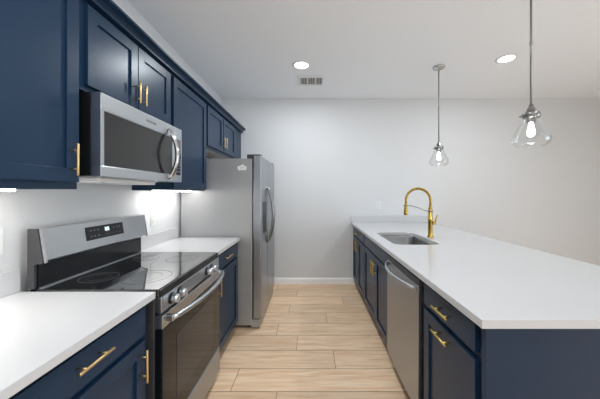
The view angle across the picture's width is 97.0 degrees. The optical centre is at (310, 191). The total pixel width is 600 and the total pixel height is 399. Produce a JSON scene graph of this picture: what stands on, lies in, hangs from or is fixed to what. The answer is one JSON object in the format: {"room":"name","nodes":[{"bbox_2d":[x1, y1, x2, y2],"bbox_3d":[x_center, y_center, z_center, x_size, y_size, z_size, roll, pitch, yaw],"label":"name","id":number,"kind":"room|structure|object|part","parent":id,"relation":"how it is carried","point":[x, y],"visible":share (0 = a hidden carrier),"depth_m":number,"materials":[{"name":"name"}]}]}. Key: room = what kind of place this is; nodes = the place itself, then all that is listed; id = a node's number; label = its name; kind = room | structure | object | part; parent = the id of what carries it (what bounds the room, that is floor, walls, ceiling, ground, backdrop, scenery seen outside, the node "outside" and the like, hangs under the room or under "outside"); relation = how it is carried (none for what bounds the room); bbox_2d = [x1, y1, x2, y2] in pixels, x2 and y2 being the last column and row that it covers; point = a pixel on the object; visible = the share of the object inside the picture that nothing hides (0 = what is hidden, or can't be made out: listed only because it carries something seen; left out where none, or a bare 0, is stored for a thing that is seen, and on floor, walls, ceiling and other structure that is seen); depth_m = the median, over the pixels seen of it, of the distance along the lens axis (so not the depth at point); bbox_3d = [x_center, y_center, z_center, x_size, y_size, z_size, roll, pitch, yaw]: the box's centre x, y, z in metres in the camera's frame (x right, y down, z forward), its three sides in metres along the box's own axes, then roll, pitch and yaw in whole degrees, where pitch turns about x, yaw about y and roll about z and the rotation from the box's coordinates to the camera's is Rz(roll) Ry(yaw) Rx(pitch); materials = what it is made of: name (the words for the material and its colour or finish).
{"room":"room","nodes":[
{"label":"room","id":0,"kind":"room"},
{"bbox_2d":[0,0,221,291],"bbox_3d":[-1.370,-0.010,0.360,0.100,2.740,7.120,0,0,0],"label":"wall","id":1,"kind":"structure","parent":0,"point":[21,210],"depth_m":1.56,"materials":[{"name":"paint"}]},
{"bbox_2d":[0,228,3,254],"bbox_3d":[-1.316,0.210,1.099,0.007,0.116,0.072,0,0,0],"label":"wall outlet","id":2,"kind":"object","parent":1,"relation":"attached to","point":[1,229],"visible":1,"depth_m":1.13,"materials":[{"name":"white plastic"}]},
{"bbox_2d":[0,0,79,188],"bbox_3d":[-1.147,-0.444,0.706,0.339,0.863,0.932,0,0,0],"label":"upper cabinet","id":3,"kind":"object","parent":1,"relation":"attached to","point":[40,146],"visible":0.95,"depth_m":1.00,"materials":[{"name":"blue paint"}]},
{"bbox_2d":[0,188,15,190],"bbox_3d":[-1.190,-0.012,0.750,0.070,0.018,0.600,0,0,0],"label":"light","id":4,"kind":"object","parent":3,"relation":"attached to","point":[1,189],"visible":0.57,"depth_m":1.02,"materials":[{"name":"white plastic"}]},
{"bbox_2d":[0,189,15,190],"bbox_3d":[-1.190,-0.008,0.750,0.050,0.009,0.592,0,0,0],"label":"diffuser","id":5,"kind":"object","parent":4,"relation":"attached to","point":[0,189],"depth_m":1.02,"materials":[{"name":"white plastic"}]},
{"bbox_3d":[-0.996,-0.137,1.118,0.037,0.135,0.010,0,0,0],"label":"handle","id":6,"kind":"part","parent":3,"relation":"part of","materials":[{"name":"gold metal"}]},
{"bbox_2d":[79,0,170,124],"bbox_3d":[-1.147,-0.668,1.560,0.339,0.413,0.768,0,0,0],"label":"upper cabinet","id":7,"kind":"object","parent":1,"relation":"attached to","point":[111,64],"visible":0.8,"depth_m":1.40,"materials":[{"name":"blue paint"}]},
{"bbox_3d":[-1.025,-0.671,1.381,0.020,0.369,0.349,0,0,0],"label":"door","id":8,"kind":"part","parent":7,"relation":"part of","materials":[{"name":"blue paint"}]},
{"bbox_2d":[77,92,181,184],"bbox_3d":[-1.092,-0.249,1.565,0.446,0.406,0.746,0,0,0],"label":"microwave","id":9,"kind":"object","parent":7,"relation":"attached to","point":[120,143],"visible":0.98,"depth_m":1.35,"materials":[{"name":"silver metal"}]},
{"bbox_3d":[-1.137,-0.073,1.565,0.325,0.005,0.742,0,0,0],"label":"plate","id":10,"kind":"part","parent":9,"relation":"part of","materials":[{"name":"metal"}]},
{"bbox_3d":[-0.910,-0.248,1.750,0.082,0.341,0.027,0,0,0],"label":"handle","id":11,"kind":"part","parent":9,"relation":"part of","materials":[{"name":"silver metal"}]},
{"bbox_3d":[-0.968,-0.261,1.891,0.046,0.382,0.094,0,0,0],"label":"control panel","id":12,"kind":"part","parent":9,"relation":"part of","materials":[{"name":"metal"}]},
{"bbox_3d":[-0.969,-0.245,1.889,0.045,0.253,0.075,0,0,0],"label":"key panel","id":13,"kind":"part","parent":9,"relation":"part of","materials":[{"name":"silver metal"}]},
{"bbox_3d":[-0.996,-0.574,1.529,0.037,0.125,0.010,0,0,0],"label":"handle","id":14,"kind":"part","parent":7,"relation":"part of","materials":[{"name":"gold metal"}]},
{"bbox_3d":[-0.996,-0.574,1.585,0.037,0.125,0.010,0,0,0],"label":"handle","id":15,"kind":"part","parent":7,"relation":"part of","materials":[{"name":"gold metal"}]},
{"bbox_3d":[-1.025,-0.671,1.740,0.020,0.369,0.357,0,0,0],"label":"door","id":16,"kind":"part","parent":7,"relation":"part of","materials":[{"name":"blue paint"}]},
{"bbox_2d":[151,212,155,225],"bbox_3d":[-1.316,0.225,2.215,0.007,0.116,0.072,0,0,0],"label":"wall outlet","id":17,"kind":"object","parent":1,"relation":"attached to","point":[153,214],"visible":1,"depth_m":2.21,"materials":[{"name":"white plastic"}]},
{"bbox_2d":[132,73,205,190],"bbox_3d":[-1.166,-0.444,2.267,0.302,0.863,0.637,0,0,0],"label":"upper cabinet","id":18,"kind":"object","parent":1,"relation":"attached to","point":[188,111],"visible":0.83,"depth_m":2.22,"materials":[{"name":"blue paint"}]},
{"bbox_2d":[152,190,190,191],"bbox_3d":[-1.190,-0.012,2.300,0.070,0.018,0.560,0,0,0],"label":"light","id":19,"kind":"object","parent":18,"relation":"attached to","point":[152,190],"visible":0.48,"depth_m":2.17,"materials":[{"name":"white plastic"}]},
{"bbox_3d":[-1.025,-0.441,2.267,0.020,0.831,0.610,0,0,0],"label":"door","id":20,"kind":"part","parent":18,"relation":"part of","materials":[{"name":"blue paint"}]},
{"bbox_2d":[206,104,240,158],"bbox_3d":[-1.147,-0.655,3.253,0.339,0.440,1.329,0,0,0],"label":"upper cabinet","id":21,"kind":"object","parent":1,"relation":"attached to","point":[223,140],"visible":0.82,"depth_m":3.04,"materials":[{"name":"blue paint"}]},
{"bbox_2d":[84,0,245,132],"bbox_3d":[-1.032,-0.903,2.079,0.136,0.054,3.678,0,0,0],"label":"crown molding","id":22,"kind":"structure","parent":21,"relation":"attached to","point":[108,9],"depth_m":1.67,"materials":[{"name":"blue paint"}]},
{"bbox_3d":[-1.025,-0.659,2.839,0.020,0.394,0.454,0,0,0],"label":"door","id":23,"kind":"part","parent":21,"relation":"part of","materials":[{"name":"blue paint"}]},
{"bbox_3d":[-1.180,-0.451,3.084,0.254,0.012,0.959,0,0,0],"label":"panel","id":24,"kind":"part","parent":21,"relation":"part of","materials":[{"name":"beige wood"}]},
{"bbox_3d":[-1.025,-0.659,3.318,0.020,0.394,0.468,0,0,0],"label":"door","id":25,"kind":"part","parent":21,"relation":"part of","materials":[{"name":"blue paint"}]},
{"bbox_3d":[-1.176,-0.655,3.749,0.282,0.440,0.337,0,0,0],"label":"filler panel","id":26,"kind":"part","parent":21,"relation":"part of","materials":[{"name":"blue paint"}]},
{"bbox_2d":[204,284,409,398],"bbox_3d":[1.690,1.420,0.360,6.220,0.120,7.320,0,0,0],"label":"floor","id":27,"kind":"structure","parent":0,"point":[311,341],"depth_m":2.23,"materials":[{"name":"brown wood"}]},
{"bbox_2d":[9,305,148,398],"bbox_3d":[-0.995,0.918,0.860,0.644,0.884,0.625,0,0,0],"label":"base cabinet","id":28,"kind":"object","parent":27,"relation":"on","point":[115,365],"visible":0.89,"depth_m":0.93,"materials":[{"name":"blue paint"}]},
{"bbox_2d":[0,269,155,398],"bbox_3d":[-1.006,0.410,0.552,0.625,0.130,1.265,0,0,0],"label":"countertop","id":29,"kind":"structure","parent":28,"relation":"on","point":[39,331],"depth_m":0.90,"materials":[{"name":"white stone"}]},
{"bbox_3d":[-0.692,0.537,0.845,0.037,0.010,0.140,0,0,0],"label":"handle","id":30,"kind":"part","parent":28,"relation":"part of","materials":[{"name":"gold metal"}]},
{"bbox_3d":[-0.720,0.940,0.849,0.020,0.616,0.578,0,0,0],"label":"door","id":31,"kind":"part","parent":28,"relation":"part of","materials":[{"name":"blue paint"}]},
{"bbox_3d":[-0.691,0.723,1.097,0.037,0.135,0.010,0,0,0],"label":"handle","id":32,"kind":"part","parent":28,"relation":"part of","materials":[{"name":"gold metal"}]},
{"bbox_2d":[27,215,223,398],"bbox_3d":[-0.938,0.763,1.565,0.724,1.194,0.750,0,0,0],"label":"electric range","id":33,"kind":"object","parent":27,"relation":"on","point":[105,255],"visible":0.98,"depth_m":1.39,"materials":[{"name":"grey metal"}]},
{"bbox_3d":[-1.230,0.436,1.565,0.008,0.004,0.726,0,0,0],"label":"trim","id":34,"kind":"part","parent":33,"relation":"part of","materials":[{"name":"metal"}]},
{"bbox_2d":[37,252,217,297],"bbox_3d":[-0.956,0.457,1.565,0.558,0.038,0.748,0,0,0],"label":"cooktop","id":35,"kind":"object","parent":33,"relation":"in","point":[162,273],"depth_m":1.41,"materials":[{"name":"black glass"}]},
{"bbox_3d":[-0.651,0.512,1.278,0.042,0.045,0.045,0,0,0],"label":"knob","id":36,"kind":"part","parent":33,"relation":"part of","materials":[{"name":"metal"}]},
{"bbox_3d":[-0.651,0.512,1.356,0.042,0.045,0.045,0,0,0],"label":"knob","id":37,"kind":"part","parent":33,"relation":"part of","materials":[{"name":"metal"}]},
{"bbox_3d":[-0.686,0.590,1.565,0.036,0.060,0.742,0,0,0],"label":"oven door","id":38,"kind":"part","parent":33,"relation":"part of","materials":[{"name":"metal"}]},
{"bbox_3d":[-0.686,0.868,1.565,0.035,0.494,0.742,0,0,0],"label":"door glass","id":39,"kind":"part","parent":33,"relation":"part of","materials":[{"name":"black glass"}]},
{"bbox_3d":[-0.689,0.512,1.565,0.032,0.071,0.742,0,0,0],"label":"control panel","id":40,"kind":"part","parent":33,"relation":"part of","materials":[{"name":"metal"}]},
{"bbox_3d":[-0.622,0.578,1.565,0.092,0.028,0.712,0,0,0],"label":"handle","id":41,"kind":"part","parent":33,"relation":"part of","materials":[{"name":"metal"}]},
{"bbox_3d":[-0.686,1.212,1.565,0.036,0.173,0.742,0,0,0],"label":"drawer","id":42,"kind":"part","parent":33,"relation":"part of","materials":[{"name":"metal"}]},
{"bbox_3d":[-0.651,0.512,1.712,0.042,0.045,0.045,0,0,0],"label":"knob","id":43,"kind":"part","parent":33,"relation":"part of","materials":[{"name":"metal"}]},
{"bbox_3d":[-0.651,0.512,1.790,0.042,0.045,0.045,0,0,0],"label":"knob","id":44,"kind":"part","parent":33,"relation":"part of","materials":[{"name":"metal"}]},
{"bbox_2d":[181,154,274,327],"bbox_3d":[-0.852,0.492,3.092,0.876,1.736,0.935,0,0,0],"label":"refrigerator","id":45,"kind":"object","parent":27,"relation":"on","point":[237,200],"visible":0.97,"depth_m":2.63,"materials":[{"name":"silver metal"}]},
{"bbox_3d":[-0.534,0.449,2.813,0.084,1.622,0.377,0,0,0],"label":"door","id":46,"kind":"part","parent":45,"relation":"part of","materials":[{"name":"metal"}]},
{"bbox_3d":[-0.534,0.449,3.284,0.084,1.622,0.552,0,0,0],"label":"door","id":47,"kind":"part","parent":45,"relation":"part of","materials":[{"name":"metal"}]},
{"bbox_3d":[-0.456,0.255,2.960,0.086,0.622,0.025,0,0,0],"label":"handle","id":48,"kind":"part","parent":45,"relation":"part of","materials":[{"name":"silver metal"}]},
{"bbox_3d":[-0.456,0.255,3.050,0.086,0.622,0.025,0,0,0],"label":"handle","id":49,"kind":"part","parent":45,"relation":"part of","materials":[{"name":"silver metal"}]},
{"bbox_2d":[218,243,237,352],"bbox_3d":[-0.995,0.918,2.267,0.644,0.884,0.637,0,0,0],"label":"base cabinet","id":50,"kind":"object","parent":27,"relation":"on","point":[228,261],"visible":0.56,"depth_m":2.29,"materials":[{"name":"blue paint"}]},
{"bbox_2d":[141,227,239,254],"bbox_3d":[-1.006,0.410,2.273,0.625,0.130,0.654,0,0,0],"label":"countertop","id":51,"kind":"structure","parent":50,"relation":"on","point":[169,240],"depth_m":2.25,"materials":[{"name":"white stone"}]},
{"bbox_3d":[-0.720,0.551,2.267,0.020,0.114,0.610,0,0,0],"label":"drawer","id":52,"kind":"part","parent":50,"relation":"part of","materials":[{"name":"blue paint"}]},
{"bbox_2d":[353,226,364,297],"bbox_3d":[0.911,0.918,3.490,0.667,0.884,0.827,0,0,0],"label":"base cabinet","id":53,"kind":"object","parent":27,"relation":"on","point":[358,237],"visible":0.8,"depth_m":3.43,"materials":[{"name":"blue paint"}]},
{"bbox_3d":[0.625,0.935,3.677,0.020,0.626,0.386,0,0,0],"label":"door","id":54,"kind":"part","parent":53,"relation":"part of","materials":[{"name":"blue paint"}]},
{"bbox_3d":[0.625,0.551,3.481,0.020,0.107,0.778,0,0,0],"label":"drawer","id":55,"kind":"part","parent":53,"relation":"part of","materials":[{"name":"blue paint"}]},
{"bbox_3d":[0.625,0.935,3.285,0.020,0.626,0.386,0,0,0],"label":"door","id":56,"kind":"part","parent":53,"relation":"part of","materials":[{"name":"blue paint"}]},
{"bbox_2d":[364,235,388,344],"bbox_3d":[0.911,0.918,2.587,0.667,0.884,0.975,0,0,0],"label":"base cabinet","id":57,"kind":"object","parent":27,"relation":"on","point":[375,257],"visible":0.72,"depth_m":2.49,"materials":[{"name":"blue paint"}]},
{"bbox_3d":[0.625,0.935,2.803,0.020,0.626,0.519,0,0,0],"label":"door","id":58,"kind":"part","parent":57,"relation":"part of","materials":[{"name":"blue paint"}]},
{"bbox_3d":[0.625,0.551,2.588,0.020,0.107,0.947,0,0,0],"label":"false drawer","id":59,"kind":"part","parent":57,"relation":"part of","materials":[{"name":"blue paint"}]},
{"bbox_3d":[0.625,0.935,2.326,0.020,0.626,0.422,0,0,0],"label":"door","id":60,"kind":"part","parent":57,"relation":"part of","materials":[{"name":"blue paint"}]},
{"bbox_2d":[351,216,599,328],"bbox_3d":[1.165,0.412,2.419,1.141,0.125,2.998,0,0,0],"label":"countertop","id":61,"kind":"structure","parent":57,"relation":"on","point":[496,284],"depth_m":1.40,"materials":[{"name":"white stone"}]},
{"bbox_2d":[380,235,432,244],"bbox_3d":[0.908,0.578,2.575,0.460,0.204,0.740,0,0,0],"label":"sink","id":62,"kind":"object","parent":61,"relation":"in","point":[395,239],"visible":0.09,"depth_m":2.91,"materials":[{"name":"metal"}]},
{"bbox_2d":[403,187,437,237],"bbox_3d":[1.073,0.199,2.614,0.323,0.491,0.072,0,0,0],"label":"faucet","id":63,"kind":"object","parent":61,"relation":"on","point":[431,222],"visible":1,"depth_m":2.61,"materials":[{"name":"gold metal"}]},
{"bbox_3d":[1.058,0.162,2.620,0.292,0.066,0.052,0,0,0],"label":"docking arm","id":64,"kind":"part","parent":63,"relation":"part of","materials":[{"name":"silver metal"}]},
{"bbox_2d":[385,255,425,398],"bbox_3d":[0.872,0.924,1.782,0.696,0.872,0.600,0,0,0],"label":"dishwasher","id":65,"kind":"object","parent":27,"relation":"on","point":[406,305],"visible":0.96,"depth_m":1.64,"materials":[{"name":"grey metal"}]},
{"bbox_3d":[0.562,0.548,1.782,0.076,0.024,0.560,0,0,0],"label":"handle","id":66,"kind":"part","parent":65,"relation":"part of","materials":[{"name":"metal"}]},
{"bbox_2d":[424,283,481,398],"bbox_3d":[0.911,0.918,1.210,0.667,0.884,0.505,0,0,0],"label":"base cabinet","id":67,"kind":"object","parent":27,"relation":"on","point":[452,341],"visible":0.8,"depth_m":1.19,"materials":[{"name":"blue paint"}]},
{"bbox_3d":[0.597,0.552,1.215,0.037,0.010,0.145,0,0,0],"label":"handle","id":68,"kind":"part","parent":67,"relation":"part of","materials":[{"name":"yellow metal"}]},
{"bbox_3d":[0.597,0.670,1.220,0.037,0.010,0.145,0,0,0],"label":"handle","id":69,"kind":"part","parent":67,"relation":"part of","materials":[{"name":"yellow metal"}]},
{"bbox_3d":[0.625,0.551,1.220,0.020,0.107,0.450,0,0,0],"label":"drawer","id":70,"kind":"part","parent":67,"relation":"part of","materials":[{"name":"blue paint"}]},
{"bbox_2d":[482,329,599,398],"bbox_3d":[1.006,0.918,0.945,0.779,0.884,0.022,0,0,0],"label":"end panel","id":71,"kind":"object","parent":27,"relation":"on","point":[516,363],"visible":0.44,"depth_m":0.93,"materials":[{"name":"blue paint"}]},
{"bbox_2d":[128,0,599,98],"bbox_3d":[1.690,-1.440,0.360,6.220,0.120,7.320,0,0,0],"label":"ceiling","id":72,"kind":"structure","parent":0,"point":[242,49],"depth_m":2.48,"materials":[{"name":"paint"}]},
{"bbox_2d":[292,61,309,68],"bbox_3d":[-0.105,-1.376,2.880,0.196,0.006,0.196,0,0,0],"label":"recessed light","id":73,"kind":"object","parent":72,"relation":"in","point":[298,64],"visible":1,"depth_m":2.87,"materials":[{"name":"white plastic"}]},
{"bbox_2d":[295,62,307,68],"bbox_3d":[-0.105,-1.377,2.880,0.147,0.004,0.147,0,0,0],"label":"diffuser","id":74,"kind":"object","parent":73,"relation":"attached to","point":[298,65],"depth_m":2.88,"materials":[{"name":"white plastic"}]},
{"bbox_2d":[298,76,323,85],"bbox_3d":[-0.003,-1.375,3.285,0.305,0.009,0.290,0,0,0],"label":"ceiling vent","id":75,"kind":"object","parent":72,"relation":"in","point":[303,80],"visible":1,"depth_m":3.28,"materials":[{"name":"white plastic"}]},
{"bbox_2d":[429,64,448,166],"bbox_3d":[1.408,-0.834,2.920,0.204,1.092,0.204,0,0,0],"label":"pendant light","id":76,"kind":"object","parent":72,"relation":"hanging from","point":[438,147],"visible":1,"depth_m":2.91,"materials":[{"name":"silver metal"}]},
{"bbox_3d":[1.408,-0.948,2.920,0.015,0.805,0.015,0,0,15],"label":"rod","id":77,"kind":"part","parent":76,"relation":"part of","materials":[{"name":"silver metal"}]},
{"bbox_2d":[495,54,517,62],"bbox_3d":[2.020,-1.376,2.740,0.196,0.006,0.196,0,0,0],"label":"recessed light","id":78,"kind":"object","parent":72,"relation":"in","point":[509,57],"visible":1,"depth_m":2.73,"materials":[{"name":"white plastic"}]},
{"bbox_2d":[498,55,514,61],"bbox_3d":[2.020,-1.377,2.740,0.147,0.004,0.147,0,0,0],"label":"diffuser","id":79,"kind":"object","parent":78,"relation":"attached to","point":[505,58],"depth_m":2.73,"materials":[{"name":"white plastic"}]},
{"bbox_2d":[511,0,552,147],"bbox_3d":[1.395,-0.834,1.680,0.204,1.092,0.204,0,0,0],"label":"pendant light","id":80,"kind":"object","parent":72,"relation":"hanging from","point":[531,114],"visible":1,"depth_m":1.67,"materials":[{"name":"clear glass"}]},
{"bbox_3d":[1.395,-0.948,1.680,0.015,0.805,0.015,0,0,-15],"label":"rod","id":81,"kind":"part","parent":80,"relation":"part of","materials":[{"name":"silver metal"}]},
{"bbox_3d":[1.395,-0.395,1.680,0.042,0.091,0.042,0,0,0],"label":"bulb","id":82,"kind":"part","parent":80,"relation":"part of","materials":[{"name":"white glass"}]},
{"bbox_3d":[1.395,-0.389,1.680,0.204,0.202,0.204,0,0,0],"label":"lamp shade","id":83,"kind":"part","parent":80,"relation":"part of","materials":[{"name":"clear glass"}]},
{"bbox_2d":[222,99,599,277],"bbox_3d":[1.690,-0.010,3.970,6.220,2.740,0.100,0,0,0],"label":"wall","id":84,"kind":"structure","parent":0,"point":[333,160],"depth_m":3.92,"materials":[{"name":"paint"}]},
{"bbox_2d":[274,278,355,283],"bbox_3d":[-0.317,1.314,3.913,2.004,0.092,0.014,0,0,0],"label":"baseboard","id":85,"kind":"structure","parent":84,"relation":"attached to","point":[276,280],"depth_m":3.91,"materials":[{"name":"paint"}]}
]}

